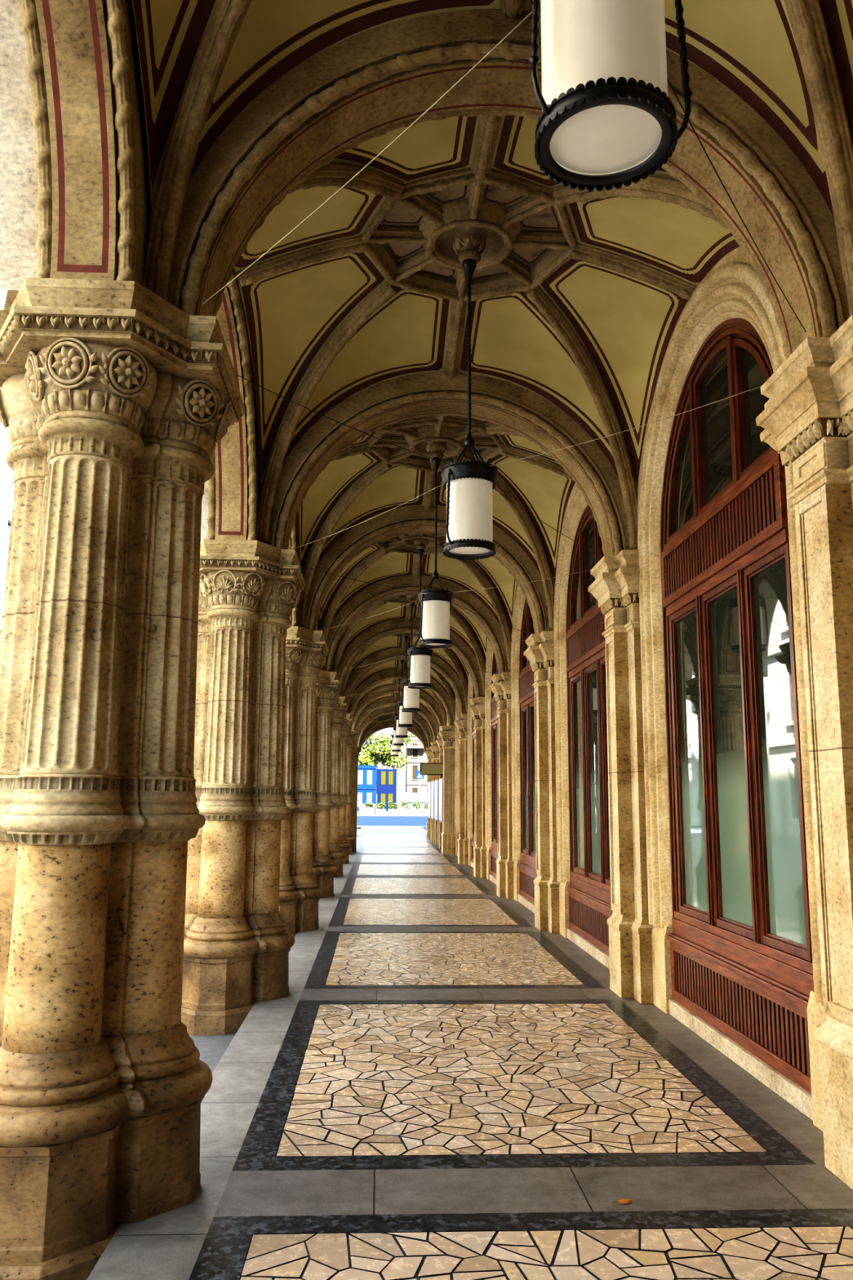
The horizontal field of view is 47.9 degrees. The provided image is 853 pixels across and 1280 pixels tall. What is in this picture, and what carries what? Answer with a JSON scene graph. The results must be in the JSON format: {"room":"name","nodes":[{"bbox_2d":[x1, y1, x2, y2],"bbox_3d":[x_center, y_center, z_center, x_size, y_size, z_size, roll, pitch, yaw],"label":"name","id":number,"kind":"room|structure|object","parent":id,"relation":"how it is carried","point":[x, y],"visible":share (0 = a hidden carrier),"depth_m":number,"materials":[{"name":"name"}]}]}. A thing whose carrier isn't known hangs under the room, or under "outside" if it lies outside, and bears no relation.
{"room":"covered arcade walkway","nodes":[
{"label":"covered arcade walkway","id":0,"kind":"room"},
{"bbox_2d":[123,0,318,630],"bbox_3d":[-1.836,-1.219,12.610,0.355,2.320,32.144,1,-9,-3],"label":"arch","id":1,"kind":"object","parent":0,"point":[142,166],"depth_m":4.21,"materials":[{"name":"stone"}]},
{"bbox_2d":[188,826,361,1073],"bbox_3d":[-3.850,5.985,25.206,3.245,0.130,68.000,1,-9,-3],"label":"pavement","id":2,"kind":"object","parent":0,"point":[211,1048],"depth_m":6.90,"materials":[{"name":"grey concrete"}]},
{"bbox_2d":[355,715,422,834],"bbox_3d":[-1.543,5.959,44.321,5.200,6.170,0.655,1,-9,-3],"label":"wall","id":3,"kind":"structure","parent":0,"point":[388,724],"depth_m":44.32,"materials":[{"name":"stone"}]},
{"bbox_2d":[356,715,426,752],"bbox_3d":[-1.554,4.323,44.327,3.400,1.700,0.466,1,-9,-3],"label":"arch","id":4,"kind":"object","parent":3,"relation":"attached to","point":[415,726],"visible":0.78,"depth_m":44.17,"materials":[{"name":"stone"}]},
{"bbox_2d":[356,804,427,831],"bbox_3d":[5.743,32.607,187.700,270.000,0.008,460.000,1,-9,-3],"label":"road","id":5,"kind":"structure","parent":0,"point":[398,820],"depth_m":70.64,"materials":[{"name":"asphalt"}]},
{"bbox_2d":[358,788,377,813],"bbox_3d":[-5.812,16.022,95.498,1.900,2.550,1.800,1,-9,-3],"label":"stall","id":6,"kind":"object","parent":5,"relation":"on","point":[362,806],"visible":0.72,"depth_m":94.86,"materials":[{"name":"grey fabric"}]},
{"bbox_2d":[360,804,376,813],"bbox_3d":[-5.817,16.787,95.372,1.600,1.000,1.000,1,-9,-3],"label":"countertop","id":7,"kind":"structure","parent":6,"relation":"on","point":[362,806],"depth_m":94.89,"materials":[{"name":"grey paint"}]},
{"bbox_2d":[364,801,374,814],"bbox_3d":[-5.419,16.010,91.455,1.021,1.266,0.637,1,-9,-3],"label":"planter","id":8,"kind":"object","parent":5,"relation":"on","point":[367,811],"visible":1,"depth_m":91.21,"materials":[{"name":"grey paint"}]},
{"bbox_2d":[357,764,396,811],"bbox_3d":[-7.439,18.358,118.816,7.400,5.500,5.120,1,-9,-3],"label":"building","id":9,"kind":"structure","parent":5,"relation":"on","point":[382,782],"depth_m":116.74,"materials":[{"name":"blue paint"}]},
{"bbox_2d":[358,728,404,804],"bbox_3d":[-22.192,25.984,254.023,32.800,34.200,12.700,1,-9,-3],"label":"building","id":10,"kind":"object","parent":5,"relation":"on","point":[400,772],"visible":0.02,"depth_m":247.69,"materials":[{"name":"grey paint"}]},
{"bbox_2d":[376,801,386,814],"bbox_3d":[-4.345,16.066,91.814,0.998,1.287,0.621,1,-9,-3],"label":"planter","id":11,"kind":"object","parent":5,"relation":"on","point":[379,811],"visible":1,"depth_m":91.54,"materials":[{"name":"grey paint"}]},
{"bbox_2d":[358,732,413,770],"bbox_3d":[-5.781,17.237,128.496,8.120,10.901,6.202,1,-9,-3],"label":"tree","id":12,"kind":"object","parent":5,"relation":"on","point":[372,755],"visible":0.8,"depth_m":128.09,"materials":[{"name":"green plant"}]},
{"bbox_2d":[387,800,398,814],"bbox_3d":[-3.205,16.095,92.131,1.075,1.348,0.654,1,-9,-3],"label":"planter","id":13,"kind":"object","parent":5,"relation":"on","point":[393,811],"visible":1,"depth_m":91.90,"materials":[{"name":"grey paint"}]},
{"bbox_2d":[400,801,410,815],"bbox_3d":[-2.027,16.044,91.616,0.998,1.300,0.723,1,-9,-3],"label":"planter","id":14,"kind":"object","parent":5,"relation":"on","point":[406,811],"visible":1,"depth_m":91.34,"materials":[{"name":"grey paint"}]},
{"bbox_2d":[398,792,427,809],"bbox_3d":[-0.747,18.685,110.504,4.900,2.248,1.950,1,-9,-3],"label":"delivery van","id":15,"kind":"object","parent":5,"relation":"on","point":[411,797],"visible":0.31,"depth_m":109.62,"materials":[{"name":"grey paint"}]},
{"bbox_2d":[405,731,427,793],"bbox_3d":[5.301,20.451,194.620,19.200,26.200,14.258,1,-9,-3],"label":"building","id":16,"kind":"structure","parent":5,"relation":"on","point":[415,754],"depth_m":188.38,"materials":[{"name":"paint"}]},
{"bbox_2d":[411,801,422,815],"bbox_3d":[-0.953,16.129,91.999,1.035,1.272,0.637,1,-9,-3],"label":"planter","id":17,"kind":"object","parent":5,"relation":"on","point":[417,811],"visible":1,"depth_m":91.70,"materials":[{"name":"grey paint"}]},
{"bbox_2d":[415,770,423,805],"bbox_3d":[-0.708,15.412,97.875,0.840,4.600,0.105,1,-9,-3],"label":"road sign","id":18,"kind":"object","parent":5,"relation":"on","point":[418,775],"visible":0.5,"depth_m":98.04,"materials":[{"name":"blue metal"}]},
{"bbox_2d":[422,801,427,815],"bbox_3d":[0.141,16.158,92.339,0.920,1.342,0.630,1,-9,-3],"label":"planter","id":19,"kind":"object","parent":5,"relation":"on","point":[425,810],"visible":0.42,"depth_m":92.04,"materials":[{"name":"grey paint"}]},
{"bbox_2d":[356,713,428,749],"bbox_3d":[-1.456,3.906,42.362,3.394,1.926,3.716,1,-9,-3],"label":"ceiling","id":20,"kind":"structure","parent":0,"point":[392,714],"depth_m":44.13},
{"bbox_2d":[355,684,439,739],"bbox_3d":[-1.065,2.604,34.442,3.394,1.926,3.716,1,-9,-3],"label":"ceiling","id":21,"kind":"structure","parent":0,"point":[391,695],"depth_m":36.17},
{"bbox_2d":[351,668,446,725],"bbox_3d":[-0.870,1.953,30.482,3.394,1.926,3.716,1,-9,-3],"label":"ceiling","id":22,"kind":"structure","parent":0,"point":[428,691],"depth_m":32.17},
{"bbox_2d":[366,696,433,742],"bbox_3d":[-1.261,3.255,38.402,3.394,1.926,3.716,1,-9,-3],"label":"ceiling","id":23,"kind":"structure","parent":0,"point":[388,705],"depth_m":40.16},
{"bbox_2d":[346,659,455,722],"bbox_3d":[-0.675,1.302,26.521,3.394,1.926,3.716,1,-9,-3],"label":"ceiling","id":24,"kind":"structure","parent":0,"point":[437,677],"depth_m":28.16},
{"bbox_2d":[340,635,469,711],"bbox_3d":[-0.480,0.650,22.561,3.394,1.926,3.716,1,-9,-3],"label":"ceiling","id":25,"kind":"structure","parent":0,"point":[395,642],"depth_m":24.14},
{"bbox_2d":[390,633,417,636],"bbox_3d":[-0.474,-0.206,22.703,1.488,0.258,1.488,-3,-10,20],"label":"ceiling medallion","id":26,"kind":"object","parent":25,"relation":"attached to","point":[398,634],"visible":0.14,"depth_m":23.34,"materials":[{"name":"stone"}]},
{"bbox_2d":[396,698,413,727],"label":"hanging lantern","id":27,"kind":"object","parent":26,"relation":"hanging from","point":[405,719],"depth_m":22.24,"materials":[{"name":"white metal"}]},
{"bbox_2d":[404,635,408,679],"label":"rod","id":28,"kind":"object","parent":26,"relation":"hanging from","point":[406,637],"depth_m":22.62,"materials":[{"name":"black metal"}]},
{"bbox_2d":[331,600,488,694],"bbox_3d":[-0.285,-0.001,18.601,3.394,1.926,3.716,1,-9,-3],"label":"ceiling","id":29,"kind":"structure","parent":0,"point":[462,624],"depth_m":20.09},
{"bbox_2d":[382,595,419,604],"bbox_3d":[-0.279,-0.857,18.742,1.488,0.258,1.488,5,-10,-25],"label":"ceiling medallion","id":30,"kind":"object","parent":29,"relation":"attached to","point":[402,599],"visible":0.23,"depth_m":19.14,"materials":[{"name":"stone"}]},
{"bbox_2d":[370,675,420,712],"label":"hanging lantern","id":31,"kind":"object","parent":30,"relation":"hanging from","point":[411,700],"depth_m":18.29,"materials":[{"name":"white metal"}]},
{"bbox_2d":[409,601,414,647],"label":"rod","id":32,"kind":"object","parent":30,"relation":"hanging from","point":[412,604],"depth_m":18.68,"materials":[{"name":"black metal"}]},
{"bbox_2d":[406,595,417,601],"bbox_3d":[-0.279,-0.848,18.741,0.280,0.238,0.280,1,-9,-3],"label":"pendant","id":33,"kind":"object","parent":30,"relation":"attached to","point":[411,597],"depth_m":18.67,"materials":[{"name":"stone"}]},
{"bbox_2d":[318,544,517,669],"bbox_3d":[-0.090,-0.652,14.641,3.394,1.926,3.716,1,-9,-3],"label":"ceiling","id":34,"kind":"structure","parent":0,"point":[374,565],"depth_m":16.07,"materials":[{"name":"beige paint"}]},
{"bbox_2d":[375,532,446,555],"bbox_3d":[-0.084,-1.508,14.782,1.488,0.258,1.488,-3,-10,20],"label":"ceiling medallion","id":35,"kind":"object","parent":34,"relation":"attached to","point":[408,544],"visible":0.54,"depth_m":14.96,"materials":[{"name":"stone"}]},
{"bbox_2d":[413,537,428,549],"bbox_3d":[-0.084,-1.499,14.781,0.280,0.238,0.280,1,-9,-3],"label":"pendant","id":36,"kind":"object","parent":35,"relation":"attached to","point":[420,542],"depth_m":14.71,"materials":[{"name":"stone"}]},
{"bbox_2d":[326,548,524,688],"bbox_3d":[-0.091,-0.338,14.610,2.689,2.146,3.540,1,-9,-3],"label":"hanging lantern","id":37,"kind":"object","parent":35,"relation":"hanging from","point":[420,673],"visible":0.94,"depth_m":14.34,"materials":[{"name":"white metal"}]},
{"bbox_2d":[296,415,574,628],"bbox_3d":[0.105,-1.303,10.681,3.394,1.926,3.716,1,-9,-3],"label":"ceiling","id":38,"kind":"structure","parent":0,"point":[357,486],"depth_m":11.89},
{"bbox_2d":[368,415,504,471],"bbox_3d":[0.112,-2.159,10.822,1.488,0.258,1.488,-3,-10,20],"label":"ceiling medallion","id":39,"kind":"object","parent":38,"relation":"attached to","point":[424,436],"visible":0.84,"depth_m":10.78,"materials":[{"name":"stone"}]},
{"bbox_2d":[425,440,446,458],"bbox_3d":[0.112,-2.150,10.821,0.280,0.238,0.280,1,-9,-3],"label":"pendant","id":40,"kind":"object","parent":39,"relation":"attached to","point":[435,447],"depth_m":10.76,"materials":[{"name":"stone"}]},
{"bbox_2d":[300,457,590,648],"bbox_3d":[0.105,-0.989,10.650,2.689,2.146,3.540,1,-9,-3],"label":"hanging lantern","id":41,"kind":"object","parent":39,"relation":"hanging from","point":[434,628],"visible":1,"depth_m":10.38,"materials":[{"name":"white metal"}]},
{"bbox_2d":[86,825,852,1279],"bbox_3d":[-0.623,5.952,25.786,3.255,0.170,60.782,1,-9,-3],"label":"floor","id":42,"kind":"structure","parent":0,"point":[444,1084],"depth_m":4.74,"materials":[{"name":"stone"}]},
{"bbox_2d":[0,277,245,1279],"bbox_3d":[-1.455,0.522,4.189,1.160,3.850,1.266,1,-9,-3],"label":"pier","id":43,"kind":"object","parent":42,"relation":"on","point":[117,400],"visible":1,"depth_m":3.90,"materials":[{"name":"stone"}]},
{"bbox_2d":[0,0,136,290],"bbox_3d":[-1.571,-2.569,2.653,0.863,1.750,3.500,1,-9,-3],"label":"arch","id":44,"kind":"object","parent":43,"relation":"on","point":[68,172],"visible":0.97,"depth_m":3.95,"materials":[{"name":"stone"}]},
{"bbox_2d":[4,268,257,540],"bbox_3d":[-1.766,-1.918,6.613,0.863,1.750,3.500,1,-9,-3],"label":"arch","id":45,"kind":"object","parent":43,"relation":"on","point":[228,502],"visible":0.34,"depth_m":7.87,"materials":[{"name":"stone"}]},
{"bbox_2d":[166,8,849,359],"bbox_3d":[0.397,-2.188,4.726,3.400,1.700,0.466,1,-9,-3],"label":"arch","id":46,"kind":"object","parent":43,"relation":"on","point":[376,82],"visible":0.8,"depth_m":4.61,"materials":[{"name":"stone"}]},
{"bbox_2d":[181,539,305,1035],"bbox_3d":[-1.651,1.174,8.149,1.160,3.850,1.266,1,-9,-3],"label":"pier","id":47,"kind":"object","parent":42,"relation":"on","point":[237,943],"visible":0.8,"depth_m":7.84,"materials":[{"name":"stone"}]},
{"bbox_2d":[288,518,297,626],"bbox_3d":[-1.961,-1.267,10.573,0.863,1.750,3.500,1,-9,-3],"label":"arch","id":48,"kind":"object","parent":47,"relation":"on","point":[292,541],"visible":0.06,"depth_m":11.70,"materials":[{"name":"stone"}]},
{"bbox_2d":[258,371,635,555],"bbox_3d":[0.202,-1.537,8.686,3.400,1.700,0.466,1,-9,-3],"label":"arch","id":49,"kind":"object","parent":47,"relation":"on","point":[516,408],"visible":0.95,"depth_m":8.58,"materials":[{"name":"stone"}]},
{"bbox_2d":[279,626,328,937],"bbox_3d":[-1.846,1.825,12.109,1.160,3.850,1.266,1,-9,-3],"label":"pier","id":50,"kind":"object","parent":42,"relation":"on","point":[306,650],"visible":0.39,"depth_m":11.88,"materials":[{"name":"stone"}]},
{"bbox_2d":[296,506,553,633],"bbox_3d":[0.007,-0.885,12.646,3.400,1.700,0.466,1,-9,-3],"label":"arch","id":51,"kind":"object","parent":50,"relation":"on","point":[413,519],"visible":0.84,"depth_m":12.51,"materials":[{"name":"stone"}]},
{"bbox_2d":[311,669,340,897],"bbox_3d":[-2.041,2.476,16.069,1.160,3.850,1.266,1,-9,-3],"label":"pier","id":52,"kind":"object","parent":42,"relation":"on","point":[323,870],"visible":0.32,"depth_m":15.93,"materials":[{"name":"stone"}]},
{"bbox_2d":[320,575,511,673],"bbox_3d":[-0.188,-0.234,16.606,3.400,1.700,0.466,1,-9,-3],"label":"arch","id":53,"kind":"object","parent":52,"relation":"on","point":[374,594],"visible":0.88,"depth_m":16.48,"materials":[{"name":"stone"}]},
{"bbox_2d":[328,696,347,877],"bbox_3d":[-2.236,3.127,20.029,1.160,3.850,1.266,1,-9,-3],"label":"pier","id":54,"kind":"object","parent":42,"relation":"on","point":[339,713],"visible":0.32,"depth_m":19.92,"materials":[{"name":"stone"}]},
{"bbox_2d":[336,618,484,697],"bbox_3d":[-0.383,0.417,20.566,3.400,1.700,0.466,1,-9,-3],"label":"arch","id":55,"kind":"object","parent":54,"relation":"on","point":[384,629],"visible":0.77,"depth_m":20.43,"materials":[{"name":"stone"}]},
{"bbox_2d":[338,713,352,863],"bbox_3d":[-2.431,3.778,23.989,1.160,3.850,1.266,1,-9,-3],"label":"pier","id":56,"kind":"object","parent":42,"relation":"on","point":[347,722],"visible":0.22,"depth_m":23.90,"materials":[{"name":"stone"}]},
{"bbox_2d":[342,647,467,714],"bbox_3d":[-0.578,1.068,24.526,3.400,1.700,0.466,1,-9,-3],"label":"arch","id":57,"kind":"object","parent":56,"relation":"on","point":[436,663],"visible":0.8,"depth_m":24.39,"materials":[{"name":"stone"}]},
{"bbox_2d":[345,724,356,854],"bbox_3d":[-2.626,4.429,27.950,1.160,3.850,1.266,1,-9,-3],"label":"pier","id":58,"kind":"object","parent":42,"relation":"on","point":[352,735],"visible":0.12,"depth_m":27.87,"materials":[{"name":"stone"}]},
{"bbox_2d":[350,728,360,852],"bbox_3d":[-2.489,4.607,29.023,0.920,3.850,0.760,1,-9,-3],"label":"pier","id":59,"kind":"object","parent":42,"relation":"on","point":[353,763],"visible":0.32,"depth_m":28.83,"materials":[{"name":"stone"}]},
{"bbox_2d":[427,781,431,841],"bbox_3d":[0.243,6.586,36.977,0.300,2.230,1.900,1,-9,-3],"label":"case","id":60,"kind":"object","parent":42,"relation":"on","point":[429,783],"visible":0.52,"depth_m":36.71,"materials":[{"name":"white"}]},
{"bbox_2d":[427,782,430,816],"bbox_3d":[0.101,6.165,37.040,0.010,1.260,1.760,1,-9,-3],"label":"poster","id":61,"kind":"object","parent":60,"relation":"attached to","point":[428,784],"depth_m":37.14,"materials":[{"name":"grey paper"}]},
{"bbox_2d":[431,780,435,844],"bbox_3d":[0.354,6.213,34.711,0.300,2.230,1.900,1,-9,-3],"label":"case","id":62,"kind":"object","parent":42,"relation":"on","point":[433,781],"visible":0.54,"depth_m":34.48,"materials":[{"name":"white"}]},
{"bbox_2d":[431,782,434,817],"bbox_3d":[0.213,5.792,34.773,0.010,1.260,1.760,1,-9,-3],"label":"poster","id":63,"kind":"object","parent":62,"relation":"attached to","point":[432,783],"depth_m":34.59,"materials":[{"name":"grey paper"}]},
{"bbox_2d":[434,778,439,848],"bbox_3d":[0.466,5.841,32.444,0.300,2.230,1.900,1,-9,-3],"label":"case","id":64,"kind":"object","parent":42,"relation":"on","point":[436,783],"visible":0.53,"depth_m":32.44,"materials":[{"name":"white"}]},
{"bbox_2d":[434,781,437,819],"bbox_3d":[0.324,5.419,32.506,0.010,1.260,1.760,1,-9,-3],"label":"poster","id":65,"kind":"object","parent":64,"relation":"attached to","point":[436,782],"depth_m":32.52,"materials":[{"name":"grey paper"}]},
{"bbox_2d":[438,777,443,849],"bbox_3d":[0.578,5.468,30.177,0.300,2.230,1.900,1,-9,-3],"label":"case","id":66,"kind":"object","parent":42,"relation":"on","point":[441,780],"visible":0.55,"depth_m":30.30,"materials":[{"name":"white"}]},
{"bbox_2d":[438,779,442,821],"bbox_3d":[0.436,5.047,30.239,0.010,1.260,1.760,1,-9,-3],"label":"poster","id":67,"kind":"object","parent":66,"relation":"attached to","point":[440,782],"depth_m":30.21,"materials":[{"name":"grey paper"}]},
{"bbox_2d":[613,1199,631,1204],"bbox_3d":[0.789,2.255,3.863,0.066,0.009,0.041,-4,-10,25],"label":"fallen leaf","id":68,"kind":"object","parent":42,"relation":"on","point":[622,1201],"visible":1,"depth_m":3.86,"materials":[{"name":"orange plant"}]},
{"bbox_2d":[234,115,740,549],"bbox_3d":[0.300,-1.954,6.721,3.394,1.926,3.716,1,-9,-3],"label":"ceiling","id":69,"kind":"structure","parent":0,"point":[326,326],"depth_m":7.44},
{"bbox_2d":[361,167,577,302],"bbox_3d":[0.307,-2.811,6.862,1.488,0.258,1.488,-3,-10,20],"label":"ceiling medallion","id":70,"kind":"object","parent":69,"relation":"attached to","point":[515,232],"visible":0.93,"depth_m":6.82,"materials":[{"name":"stone"}]},
{"bbox_2d":[451,226,487,263],"bbox_3d":[0.307,-2.801,6.861,0.280,0.238,0.280,1,-9,-3],"label":"pendant","id":71,"kind":"object","parent":70,"relation":"attached to","point":[469,240],"depth_m":6.80,"materials":[{"name":"stone"}]},
{"bbox_2d":[235,258,760,559],"bbox_3d":[0.300,-1.640,6.690,2.689,2.146,3.540,1,-9,-3],"label":"lantern","id":72,"kind":"object","parent":70,"relation":"hanging from","point":[469,486],"visible":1,"depth_m":6.42,"materials":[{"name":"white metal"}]},
{"bbox_2d":[131,0,852,316],"bbox_3d":[0.496,-2.605,2.761,3.394,1.926,3.716,1,-9,-3],"label":"ceiling","id":73,"kind":"structure","parent":0,"point":[202,62],"depth_m":4.40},
{"bbox_2d":[439,246,825,1131],"bbox_3d":[1.291,1.951,20.396,0.215,6.000,48.216,1,-9,-3],"label":"wall","id":74,"kind":"structure","parent":0,"point":[733,289],"depth_m":7.70,"materials":[{"name":"stone"}]},
{"bbox_2d":[424,746,433,837],"bbox_3d":[0.210,6.345,40.005,0.556,3.690,1.016,1,-9,-3],"label":"pilaster","id":75,"kind":"object","parent":74,"relation":"attached to","point":[428,753],"visible":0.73,"depth_m":39.90,"materials":[{"name":"stone"}]},
{"bbox_2d":[356,706,431,747],"bbox_3d":[-1.359,3.672,40.367,3.400,1.700,0.466,1,-9,-3],"label":"arch","id":76,"kind":"object","parent":75,"relation":"on","point":[381,712],"visible":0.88,"depth_m":40.23,"materials":[{"name":"stone"}]},
{"bbox_2d":[430,741,439,780],"bbox_3d":[0.405,5.694,36.044,0.556,3.690,1.016,1,-9,-3],"label":"pilaster","id":77,"kind":"object","parent":74,"relation":"attached to","point":[435,749],"visible":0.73,"depth_m":35.96,"materials":[{"name":"stone"}]},
{"bbox_2d":[355,697,437,742],"bbox_3d":[-1.164,3.021,36.407,3.400,1.700,0.466,1,-9,-3],"label":"arch","id":78,"kind":"object","parent":77,"relation":"on","point":[424,712],"visible":0.61,"depth_m":36.26,"materials":[{"name":"stone"}]},
{"bbox_2d":[435,734,443,778],"bbox_3d":[0.600,5.043,32.084,0.556,3.690,1.016,1,-9,-3],"label":"pilaster","id":79,"kind":"object","parent":74,"relation":"attached to","point":[438,741],"visible":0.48,"depth_m":32.10,"materials":[{"name":"stone"}]},
{"bbox_2d":[351,684,444,730],"bbox_3d":[-0.969,2.370,32.447,3.400,1.700,0.466,1,-9,-3],"label":"arch","id":80,"kind":"object","parent":79,"relation":"on","point":[425,698],"visible":0.76,"depth_m":32.31,"materials":[{"name":"stone"}]},
{"bbox_2d":[419,762,443,775],"bbox_3d":[0.186,4.280,31.871,0.800,0.400,0.188,1,-9,-3],"label":"sign box","id":81,"kind":"object","parent":79,"relation":"attached to","point":[426,768],"visible":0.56,"depth_m":31.78,"materials":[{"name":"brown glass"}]},
{"bbox_2d":[438,725,456,855],"bbox_3d":[0.720,4.391,28.121,0.706,3.690,1.106,1,-9,-3],"label":"pilaster","id":82,"kind":"object","parent":74,"relation":"attached to","point":[446,733],"visible":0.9,"depth_m":27.81,"materials":[{"name":"stone"}]},
{"bbox_2d":[347,668,454,725],"bbox_3d":[-0.773,1.719,28.486,3.400,1.700,0.466,1,-9,-3],"label":"arch","id":83,"kind":"object","parent":82,"relation":"on","point":[394,673],"visible":0.69,"depth_m":28.34,"materials":[{"name":"stone"}]},
{"bbox_2d":[453,713,468,864],"bbox_3d":[0.990,3.740,24.164,0.556,3.690,1.016,1,-9,-3],"label":"pilaster","id":84,"kind":"object","parent":74,"relation":"attached to","point":[460,722],"visible":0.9,"depth_m":23.96,"materials":[{"name":"stone"}]},
{"bbox_2d":[470,686,475,867],"bbox_3d":[1.224,2.851,22.284,0.175,4.837,2.504,1,-9,-3],"label":"window","id":85,"kind":"structure","parent":74,"relation":"in","point":[473,693],"depth_m":23.28,"materials":[{"name":"brown wood"}]},
{"bbox_2d":[468,697,486,878],"bbox_3d":[1.185,3.089,20.204,0.556,3.690,1.016,1,-9,-3],"label":"pilaster","id":86,"kind":"object","parent":74,"relation":"attached to","point":[477,708],"visible":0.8,"depth_m":20.00,"materials":[{"name":"stone"}]},
{"bbox_2d":[488,652,498,884],"bbox_3d":[1.420,2.200,18.323,0.175,4.837,2.504,1,-9,-3],"label":"window","id":87,"kind":"structure","parent":74,"relation":"in","point":[494,851],"depth_m":19.16,"materials":[{"name":"brown wood"}]},
{"bbox_2d":[489,671,514,898],"bbox_3d":[1.381,2.438,16.244,0.556,3.690,1.016,1,-9,-3],"label":"pilaster","id":88,"kind":"object","parent":74,"relation":"attached to","point":[500,686],"visible":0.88,"depth_m":16.03,"materials":[{"name":"stone"}]},
{"bbox_2d":[518,599,537,913],"bbox_3d":[1.615,1.549,14.363,0.175,4.837,2.504,1,-9,-3],"label":"window","id":89,"kind":"structure","parent":74,"relation":"in","point":[527,866],"depth_m":14.89,"materials":[{"name":"brown wood"}]},
{"bbox_2d":[523,631,559,933],"bbox_3d":[1.576,1.787,12.284,0.556,3.690,1.016,1,-9,-3],"label":"pilaster","id":90,"kind":"object","parent":74,"relation":"attached to","point":[540,653],"visible":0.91,"depth_m":12.08,"materials":[{"name":"stone"}]},
{"bbox_2d":[565,504,613,968],"bbox_3d":[1.810,0.898,10.403,0.175,4.837,2.504,1,-9,-3],"label":"window","id":91,"kind":"structure","parent":74,"relation":"in","point":[588,889],"depth_m":10.62,"materials":[{"name":"brown wood"}]},
{"bbox_2d":[587,549,653,1004],"bbox_3d":[1.771,1.136,8.324,0.556,3.690,1.016,1,-9,-3],"label":"pilaster","id":92,"kind":"object","parent":74,"relation":"attached to","point":[615,587],"visible":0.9,"depth_m":8.13,"materials":[{"name":"stone"}]},
{"bbox_2d":[660,317,813,1119],"bbox_3d":[2.005,0.247,6.443,0.175,4.837,2.504,1,-9,-3],"label":"window","id":93,"kind":"structure","parent":74,"relation":"in","point":[740,938],"depth_m":6.23,"materials":[{"name":"brown wood"}]},
{"bbox_2d":[755,314,852,1189],"bbox_3d":[1.966,0.485,4.364,0.556,3.690,1.016,1,-9,-3],"label":"pilaster","id":94,"kind":"object","parent":74,"relation":"attached to","point":[806,418],"visible":1,"depth_m":4.36,"materials":[{"name":"stone"}]},
{"bbox_3d":[0.502,-3.462,2.902,1.610,0.258,1.610,1,-9,-3],"label":"ceiling medallion","id":95,"kind":"object","parent":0,"visible":0},
{"bbox_2d":[201,0,806,332],"bbox_3d":[0.463,-2.303,2.628,2.689,2.146,3.540,1,-9,-3],"label":"lantern","id":96,"kind":"object","parent":95,"relation":"hanging from","point":[608,117],"visible":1,"depth_m":2.37,"materials":[{"name":"white glass"}]},
{"bbox_3d":[-0.669,0.445,26.663,1.610,0.258,1.610,1,-9,-3],"label":"ceiling medallion","id":97,"kind":"object","parent":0,"visible":0},
{"bbox_2d":[384,714,408,737],"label":"hanging lantern","id":98,"kind":"object","parent":97,"relation":"hanging from","point":[401,732],"depth_m":26.20,"materials":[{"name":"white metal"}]},
{"bbox_2d":[400,660,404,698],"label":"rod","id":99,"kind":"object","parent":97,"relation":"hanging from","point":[402,661],"depth_m":26.58,"materials":[{"name":"black metal"}]},
{"bbox_3d":[-0.864,1.096,30.623,1.610,0.258,1.610,1,-9,-3],"label":"ceiling medallion","id":100,"kind":"object","parent":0,"visible":0},
{"bbox_2d":[360,678,439,745],"bbox_3d":[-0.871,2.267,30.450,2.689,2.146,3.540,1,-9,-3],"label":"hanging lantern","id":101,"kind":"object","parent":100,"relation":"hanging from","point":[397,741],"visible":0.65,"depth_m":30.16,"materials":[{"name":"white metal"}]},
{"bbox_3d":[-1.059,1.747,34.583,1.610,0.258,1.610,1,-9,-3],"label":"ceiling medallion","id":102,"kind":"object","parent":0,"visible":0},
{"bbox_2d":[360,693,435,751],"bbox_3d":[-1.066,2.918,34.410,2.689,2.146,3.540,1,-9,-3],"label":"hanging lantern","id":103,"kind":"object","parent":102,"relation":"hanging from","point":[394,748],"visible":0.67,"depth_m":34.14,"materials":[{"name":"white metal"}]},
{"bbox_3d":[-1.254,2.398,38.543,1.610,0.258,1.610,1,-9,-3],"label":"ceiling medallion","id":104,"kind":"object","parent":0,"visible":0},
{"bbox_2d":[362,704,418,756],"bbox_3d":[-1.261,3.569,38.370,2.689,2.146,3.540,1,-9,-3],"label":"hanging lantern","id":105,"kind":"object","parent":104,"relation":"hanging from","point":[393,753],"visible":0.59,"depth_m":38.08,"materials":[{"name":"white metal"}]},
{"label":"road","id":106,"kind":"object","parent":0,"visible":0},
{"bbox_2d":[0,386,14,631],"bbox_3d":[-22.446,-0.957,45.623,9.400,20.200,132.800,1,-9,-3],"label":"facade","id":107,"kind":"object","parent":106,"relation":"on","point":[6,473],"visible":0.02,"depth_m":42.92,"materials":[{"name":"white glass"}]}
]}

